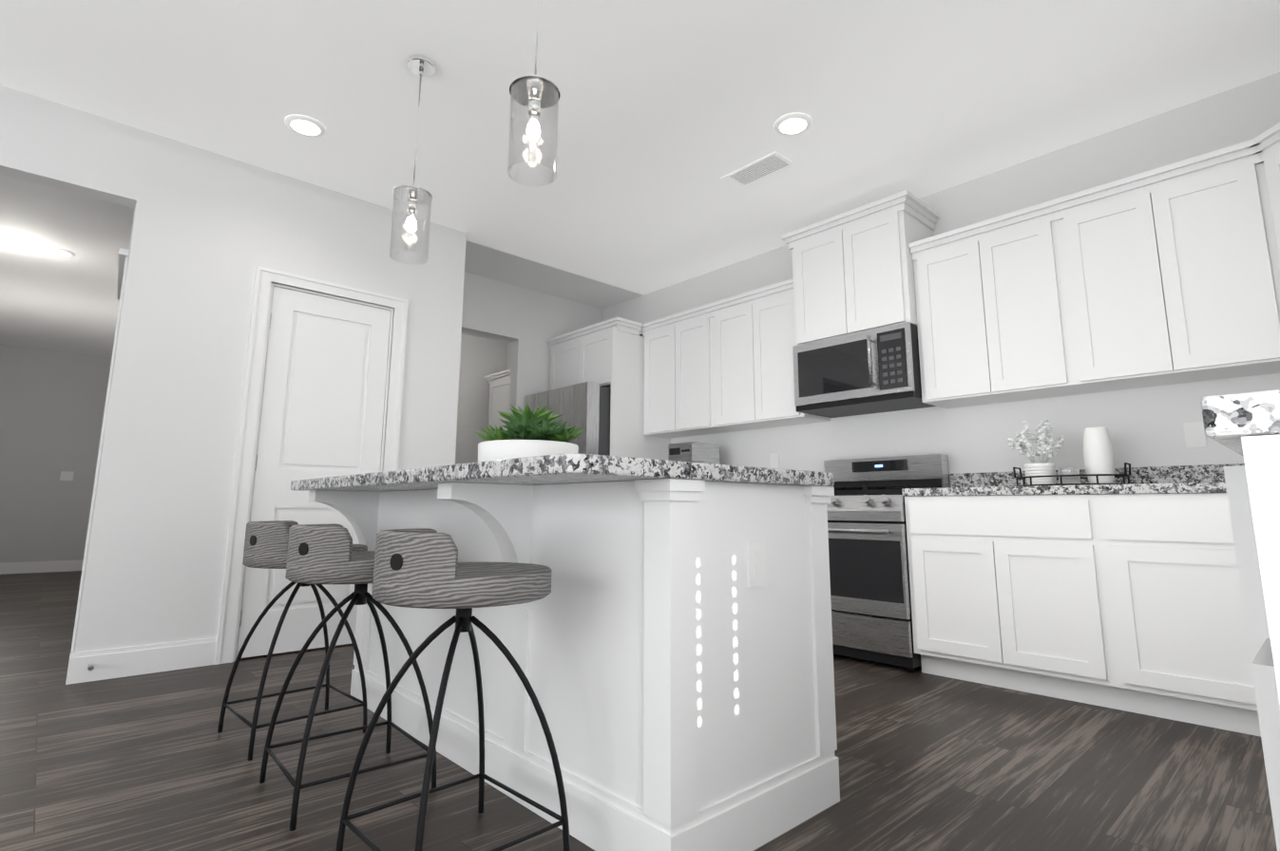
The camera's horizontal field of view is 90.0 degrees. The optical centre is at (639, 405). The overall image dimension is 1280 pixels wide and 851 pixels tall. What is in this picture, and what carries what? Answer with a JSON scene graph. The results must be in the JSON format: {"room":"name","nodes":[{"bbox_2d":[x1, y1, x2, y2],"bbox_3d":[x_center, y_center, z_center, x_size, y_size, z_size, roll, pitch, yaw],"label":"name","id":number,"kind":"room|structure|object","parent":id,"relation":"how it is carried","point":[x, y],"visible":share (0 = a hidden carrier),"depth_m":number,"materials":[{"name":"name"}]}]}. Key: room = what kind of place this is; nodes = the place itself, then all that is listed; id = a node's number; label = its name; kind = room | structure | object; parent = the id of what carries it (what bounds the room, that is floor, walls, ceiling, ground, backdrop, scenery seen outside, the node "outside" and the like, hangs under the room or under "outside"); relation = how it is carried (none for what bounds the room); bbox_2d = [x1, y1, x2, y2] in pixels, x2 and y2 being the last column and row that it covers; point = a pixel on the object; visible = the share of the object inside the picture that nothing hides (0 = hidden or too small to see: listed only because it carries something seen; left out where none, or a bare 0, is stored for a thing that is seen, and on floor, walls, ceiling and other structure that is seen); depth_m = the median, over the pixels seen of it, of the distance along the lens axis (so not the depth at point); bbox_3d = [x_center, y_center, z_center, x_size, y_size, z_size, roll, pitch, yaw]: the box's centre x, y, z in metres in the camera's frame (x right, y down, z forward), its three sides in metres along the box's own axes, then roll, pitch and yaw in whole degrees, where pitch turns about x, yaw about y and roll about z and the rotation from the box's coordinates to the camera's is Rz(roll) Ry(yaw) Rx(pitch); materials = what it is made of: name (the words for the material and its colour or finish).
{"room":"kitchen","nodes":[
{"label":"kitchen","id":0,"kind":"room"},
{"bbox_2d":[0,343,112,562],"bbox_3d":[-6.615,0.780,8.664,3.600,2.760,0.373,9,-12,-42],"label":"wall","id":1,"kind":"structure","parent":0,"point":[52,404],"depth_m":7.83,"materials":[{"name":"paint"}]},
{"bbox_2d":[0,559,83,574],"bbox_3d":[-6.459,2.084,8.510,3.853,0.134,0.255,9,-12,-42],"label":"baseboard","id":2,"kind":"structure","parent":1,"relation":"attached to","point":[56,565],"depth_m":7.81,"materials":[{"name":"paint"}]},
{"bbox_2d":[59,471,74,480],"bbox_3d":[-7.225,0.887,8.072,0.120,0.115,0.006,8,-12,-39],"label":"electrical outlet plate","id":3,"kind":"object","parent":1,"relation":"attached to","point":[65,475],"depth_m":8.07,"materials":[{"name":"white plastic"}]},
{"bbox_2d":[0,84,466,662],"bbox_3d":[-3.465,-0.203,2.459,5.900,2.760,0.120,9,-12,-42],"label":"wall","id":4,"kind":"structure","parent":0,"point":[211,233],"depth_m":3.38,"materials":[{"name":"paint"}]},
{"bbox_2d":[65,637,217,685],"bbox_3d":[-2.405,1.238,3.122,0.576,0.134,0.028,9,-12,-42],"label":"baseboard","id":5,"kind":"structure","parent":4,"relation":"attached to","point":[109,663],"depth_m":3.10,"materials":[{"name":"paint"}]},
{"bbox_2d":[214,266,408,665],"bbox_3d":[-1.907,0.326,3.813,0.880,2.159,0.144,9,-12,-42],"label":"door frame","id":6,"kind":"structure","parent":4,"relation":"attached to","point":[229,620],"depth_m":3.60,"materials":[{"name":"paint"}]},
{"bbox_2d":[236,286,390,658],"bbox_3d":[-1.870,0.357,3.759,0.692,2.058,0.105,9,-12,-42],"label":"pantry door","id":7,"kind":"structure","parent":4,"relation":"in","point":[322,403],"depth_m":3.75,"materials":[{"name":"paint"}]},
{"bbox_2d":[455,333,507,464],"bbox_3d":[-2.316,0.513,6.873,1.850,2.760,0.120,9,-12,-42],"label":"wall","id":8,"kind":"structure","parent":0,"point":[481,358],"depth_m":7.29,"materials":[{"name":"paint"}]},
{"bbox_2d":[484,368,510,430],"bbox_3d":[-1.125,0.035,6.750,0.367,0.875,1.474,9,-12,-42],"label":"upper cabinet","id":9,"kind":"object","parent":8,"relation":"attached to","point":[499,383],"visible":0.1,"depth_m":7.01,"materials":[{"name":"paint"}]},
{"bbox_2d":[461,271,602,421],"bbox_3d":[-1.096,0.308,5.565,1.850,2.760,0.120,9,-12,-42],"label":"wall","id":10,"kind":"structure","parent":0,"point":[527,323],"depth_m":5.68,"materials":[{"name":"paint"}]},
{"bbox_2d":[0,571,1277,850],"bbox_3d":[-3.600,1.427,3.720,8.150,0.060,12.115,9,-12,-42],"label":"floor","id":11,"kind":"structure","parent":0,"point":[162,763],"depth_m":1.99,"materials":[{"name":"brown wood"}]},
{"bbox_2d":[217,520,367,761],"bbox_3d":[-1.252,0.808,2.369,0.414,0.748,0.414,9,-12,-42],"label":"stool","id":12,"kind":"object","parent":11,"relation":"on","point":[265,544],"visible":0.75,"depth_m":2.25,"materials":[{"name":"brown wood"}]},
{"bbox_2d":[259,523,436,831],"bbox_3d":[-0.853,0.739,1.927,0.414,0.748,0.414,9,-12,-42],"label":"stool","id":13,"kind":"object","parent":11,"relation":"on","point":[320,554],"visible":0.88,"depth_m":1.79,"materials":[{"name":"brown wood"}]},
{"bbox_2d":[335,528,570,850],"bbox_3d":[-0.424,0.674,1.511,0.414,0.748,0.414,9,-12,-42],"label":"stool","id":14,"kind":"object","parent":11,"relation":"on","point":[422,568],"visible":1,"depth_m":1.41,"materials":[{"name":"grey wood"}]},
{"bbox_2d":[524,382,611,456],"bbox_3d":[-0.414,0.784,5.405,0.895,1.774,0.888,9,-12,-42],"label":"refrigerator","id":15,"kind":"object","parent":11,"relation":"on","point":[583,406],"visible":0.02,"depth_m":5.02,"materials":[{"name":"silver metal"}]},
{"bbox_2d":[308,478,840,850],"bbox_3d":[-0.419,0.734,2.253,0.933,0.873,1.942,9,-12,-42],"label":"kitchen island","id":16,"kind":"object","parent":11,"relation":"on","point":[667,643],"visible":0.92,"depth_m":1.67,"materials":[{"name":"paint"}]},
{"bbox_2d":[290,453,834,492],"bbox_3d":[-0.441,0.280,2.313,1.000,0.040,1.980,9,-12,-42],"label":"island countertop","id":17,"kind":"structure","parent":16,"relation":"on","point":[563,468],"depth_m":1.57,"materials":[{"name":"stone"}]},
{"bbox_2d":[475,403,585,461],"bbox_3d":[-0.394,0.127,2.306,0.371,0.258,0.385,9,-12,-42],"label":"succulent bowl","id":18,"kind":"object","parent":17,"relation":"on","point":[528,432],"visible":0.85,"depth_m":2.19,"materials":[{"name":"white ceramic"}]},
{"bbox_2d":[546,316,670,460],"bbox_3d":[-0.283,0.525,5.524,0.659,2.324,0.990,9,-12,-42],"label":"cabinet","id":19,"kind":"object","parent":11,"relation":"on","point":[608,353],"visible":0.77,"depth_m":5.26,"materials":[{"name":"paint"}]},
{"bbox_2d":[823,454,949,672],"bbox_3d":[1.282,0.846,3.694,0.693,1.124,0.756,9,-12,-42],"label":"range","id":20,"kind":"object","parent":11,"relation":"on","point":[871,619],"visible":0.54,"depth_m":3.40,"materials":[{"name":"silver metal"}]},
{"bbox_2d":[904,495,1121,710],"bbox_3d":[1.859,0.886,3.130,0.628,0.872,0.827,9,-12,-42],"label":"base cabinet","id":21,"kind":"object","parent":11,"relation":"on","point":[1007,592],"depth_m":2.88,"materials":[{"name":"paint"}]},
{"bbox_2d":[901,482,1226,496],"bbox_3d":[2.067,0.399,2.978,0.634,0.040,1.440,9,-12,-42],"label":"countertop","id":22,"kind":"structure","parent":21,"relation":"on","point":[1180,487],"depth_m":2.73,"materials":[{"name":"stone"}]},
{"bbox_2d":[1007,419,1130,486],"bbox_3d":[2.031,0.221,3.066,0.319,0.337,0.490,9,-12,-42],"label":"decorative tray","id":23,"kind":"object","parent":22,"relation":"on","point":[1098,457],"visible":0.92,"depth_m":3.00,"materials":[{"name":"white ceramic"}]},
{"bbox_2d":[950,463,1244,487],"bbox_3d":[2.495,0.329,2.975,0.023,0.099,2.040,9,-12,-42],"label":"backsplash","id":24,"kind":"structure","parent":22,"relation":"on","point":[1201,473],"depth_m":3.05,"materials":[{"name":"stone"}]},
{"bbox_2d":[1098,493,1266,737],"bbox_3d":[2.319,0.809,2.637,0.628,0.872,0.530,9,-12,-42],"label":"base cabinet","id":25,"kind":"object","parent":11,"relation":"on","point":[1130,602],"depth_m":2.46,"materials":[{"name":"paint"}]},
{"bbox_2d":[1222,435,1279,850],"bbox_3d":[1.029,0.468,0.558,0.756,0.872,0.628,9,-12,-42],"label":"base cabinet","id":26,"kind":"object","parent":11,"relation":"on","point":[1252,485],"visible":1,"depth_m":0.56,"materials":[{"name":"paint"}]},
{"bbox_2d":[1200,389,1279,456],"bbox_3d":[1.878,0.145,1.406,3.069,0.040,0.634,9,-12,-42],"label":"countertop","id":27,"kind":"structure","parent":26,"relation":"on","point":[1230,421],"depth_m":0.59,"materials":[{"name":"stone"}]},
{"bbox_3d":[0.544,1.106,4.540,0.628,0.873,1.523,9,-12,-42],"label":"base cabinet","id":28,"kind":"object","parent":11,"relation":"on","visible":0},
{"bbox_3d":[0.544,0.654,4.611,0.634,0.040,1.523,9,-12,-42],"label":"countertop","id":29,"kind":"structure","parent":28,"relation":"on","visible":0},
{"bbox_2d":[668,441,719,464],"bbox_3d":[0.373,0.468,4.763,0.386,0.372,0.310,9,-12,-42],"label":"espresso machine","id":30,"kind":"object","parent":29,"relation":"on","point":[698,452],"visible":0.29,"depth_m":4.71,"materials":[{"name":"silver metal"}]},
{"bbox_2d":[0,0,1279,357],"bbox_3d":[-3.586,-1.367,4.169,8.150,0.080,12.115,9,-12,-42],"label":"ceiling","id":31,"kind":"structure","parent":0,"point":[671,112],"depth_m":3.11,"materials":[{"name":"paint"}]},
{"bbox_2d":[42,247,75,257],"bbox_3d":[-4.517,-1.194,4.978,0.190,0.012,0.190,9,-12,-42],"label":"recessed light","id":32,"kind":"object","parent":31,"relation":"in","point":[55,251],"visible":0.96,"depth_m":4.96,"materials":[{"name":"paint"}]},
{"bbox_2d":[285,114,325,136],"bbox_3d":[-1.733,-1.447,3.319,0.190,0.012,0.190,9,-12,-42],"label":"recessed light","id":33,"kind":"object","parent":31,"relation":"in","point":[304,125],"visible":1,"depth_m":3.30,"materials":[{"name":"paint"}]},
{"bbox_2d":[389,55,436,265],"bbox_3d":[-0.976,-1.074,2.783,0.164,0.906,0.164,9,-12,-42],"label":"pendant light","id":34,"kind":"object","parent":31,"relation":"hanging from","point":[412,196],"visible":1,"depth_m":2.73,"materials":[{"name":"clear glass"}]},
{"bbox_2d":[507,0,560,186],"bbox_3d":[-0.340,-1.180,2.100,0.164,0.906,0.164,9,-12,-42],"label":"pendant light","id":35,"kind":"object","parent":31,"relation":"hanging from","point":[534,93],"visible":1,"depth_m":2.03,"materials":[{"name":"clear glass"}]},
{"bbox_2d":[720,151,793,189],"bbox_3d":[0.676,-1.369,3.736,0.170,0.010,0.400,9,-12,-42],"label":"ceiling vent","id":36,"kind":"object","parent":31,"relation":"in","point":[761,167],"visible":1,"depth_m":3.72,"materials":[{"name":"metal"}]},
{"bbox_2d":[774,113,812,135],"bbox_3d":[0.785,-1.440,3.285,0.190,0.012,0.190,9,-12,-42],"label":"recessed light","id":37,"kind":"object","parent":31,"relation":"in","point":[792,124],"visible":1,"depth_m":3.27,"materials":[{"name":"paint"}]},
{"bbox_2d":[506,72,1279,487],"bbox_3d":[0.860,0.211,4.903,0.120,2.760,7.355,9,-12,-42],"label":"wall","id":38,"kind":"structure","parent":0,"point":[1143,426],"depth_m":3.51,"materials":[{"name":"paint"}]},
{"bbox_2d":[641,317,696,438],"bbox_3d":[0.290,-0.197,5.252,0.338,0.872,0.441,9,-12,-42],"label":"upper cabinet","id":39,"kind":"object","parent":38,"relation":"attached to","point":[661,342],"depth_m":5.14,"materials":[{"name":"paint"}]},
{"bbox_2d":[679,309,732,435],"bbox_3d":[0.508,-0.233,5.019,0.338,0.872,0.441,9,-12,-42],"label":"upper cabinet","id":40,"kind":"object","parent":38,"relation":"attached to","point":[696,346],"depth_m":4.87,"materials":[{"name":"paint"}]},
{"bbox_2d":[709,294,782,431],"bbox_3d":[0.807,-0.283,4.698,0.338,0.872,0.441,9,-12,-42],"label":"upper cabinet","id":41,"kind":"object","parent":38,"relation":"attached to","point":[726,365],"depth_m":4.59,"materials":[{"name":"paint"}]},
{"bbox_2d":[769,453,779,468],"bbox_3d":[0.975,0.403,4.647,0.007,0.116,0.072,9,-12,-42],"label":"electrical outlet plate","id":42,"kind":"object","parent":38,"relation":"attached to","point":[773,457],"depth_m":4.64,"materials":[{"name":"white plastic"}]},
{"bbox_2d":[759,286,830,426],"bbox_3d":[1.024,-0.320,4.465,0.338,0.872,0.441,9,-12,-42],"label":"upper cabinet","id":43,"kind":"object","parent":38,"relation":"attached to","point":[776,313],"depth_m":4.33,"materials":[{"name":"paint"}]},
{"bbox_2d":[781,190,939,345],"bbox_3d":[1.395,-0.783,4.054,0.447,0.761,0.856,9,-12,-42],"label":"upper cabinet","id":44,"kind":"object","parent":38,"relation":"attached to","point":[852,272],"visible":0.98,"depth_m":3.87,"materials":[{"name":"paint"}]},
{"bbox_2d":[792,322,936,418],"bbox_3d":[1.377,-0.196,3.946,0.484,0.425,0.756,9,-12,-42],"label":"microwave","id":45,"kind":"object","parent":44,"relation":"attached to","point":[874,371],"visible":0.98,"depth_m":3.79,"materials":[{"name":"silver metal"}]},
{"bbox_2d":[910,225,1023,408],"bbox_3d":[1.835,-0.456,3.596,0.338,0.872,0.424,9,-12,-42],"label":"upper cabinet","id":46,"kind":"object","parent":38,"relation":"attached to","point":[961,348],"depth_m":3.48,"materials":[{"name":"paint"}]},
{"bbox_2d":[992,206,1094,400],"bbox_3d":[2.041,-0.490,3.375,0.338,0.872,0.424,9,-12,-42],"label":"upper cabinet","id":47,"kind":"object","parent":38,"relation":"attached to","point":[1036,329],"depth_m":3.21,"materials":[{"name":"paint"}]},
{"bbox_2d":[1056,187,1204,392],"bbox_3d":[2.331,-0.539,3.065,0.338,0.872,0.430,9,-12,-42],"label":"upper cabinet","id":48,"kind":"object","parent":38,"relation":"attached to","point":[1108,351],"depth_m":3.00,"materials":[{"name":"paint"}]},
{"bbox_2d":[1183,421,1206,447],"bbox_3d":[2.558,0.134,2.951,0.007,0.116,0.072,9,-12,-42],"label":"electrical outlet plate","id":49,"kind":"object","parent":38,"relation":"attached to","point":[1194,434],"depth_m":2.95,"materials":[{"name":"white plastic"}]},
{"bbox_2d":[1125,145,1279,381],"bbox_3d":[2.541,-0.580,2.803,0.388,0.872,0.485,9,-12,-42],"label":"upper cabinet","id":50,"kind":"object","parent":38,"relation":"attached to","point":[1167,275],"depth_m":2.74,"materials":[{"name":"paint"}]},
{"bbox_2d":[1250,122,1279,305],"bbox_3d":[2.717,-0.648,2.371,0.507,0.872,0.507,9,-12,-42],"label":"upper cabinet","id":51,"kind":"object","parent":38,"relation":"attached to","point":[1267,145],"depth_m":2.59,"materials":[{"name":"paint"}]},
{"bbox_3d":[-4.745,0.336,5.846,0.530,2.760,6.675,9,-12,-42],"label":"wall","id":52,"kind":"structure","parent":0,"visible":0},
{"bbox_2d":[70,248,129,652],"bbox_3d":[-3.051,0.287,3.608,0.048,2.159,0.970,8,-12,-39],"label":"door frame","id":53,"kind":"structure","parent":52,"relation":"attached to","point":[123,259],"depth_m":3.30,"materials":[{"name":"paint"}]}
]}

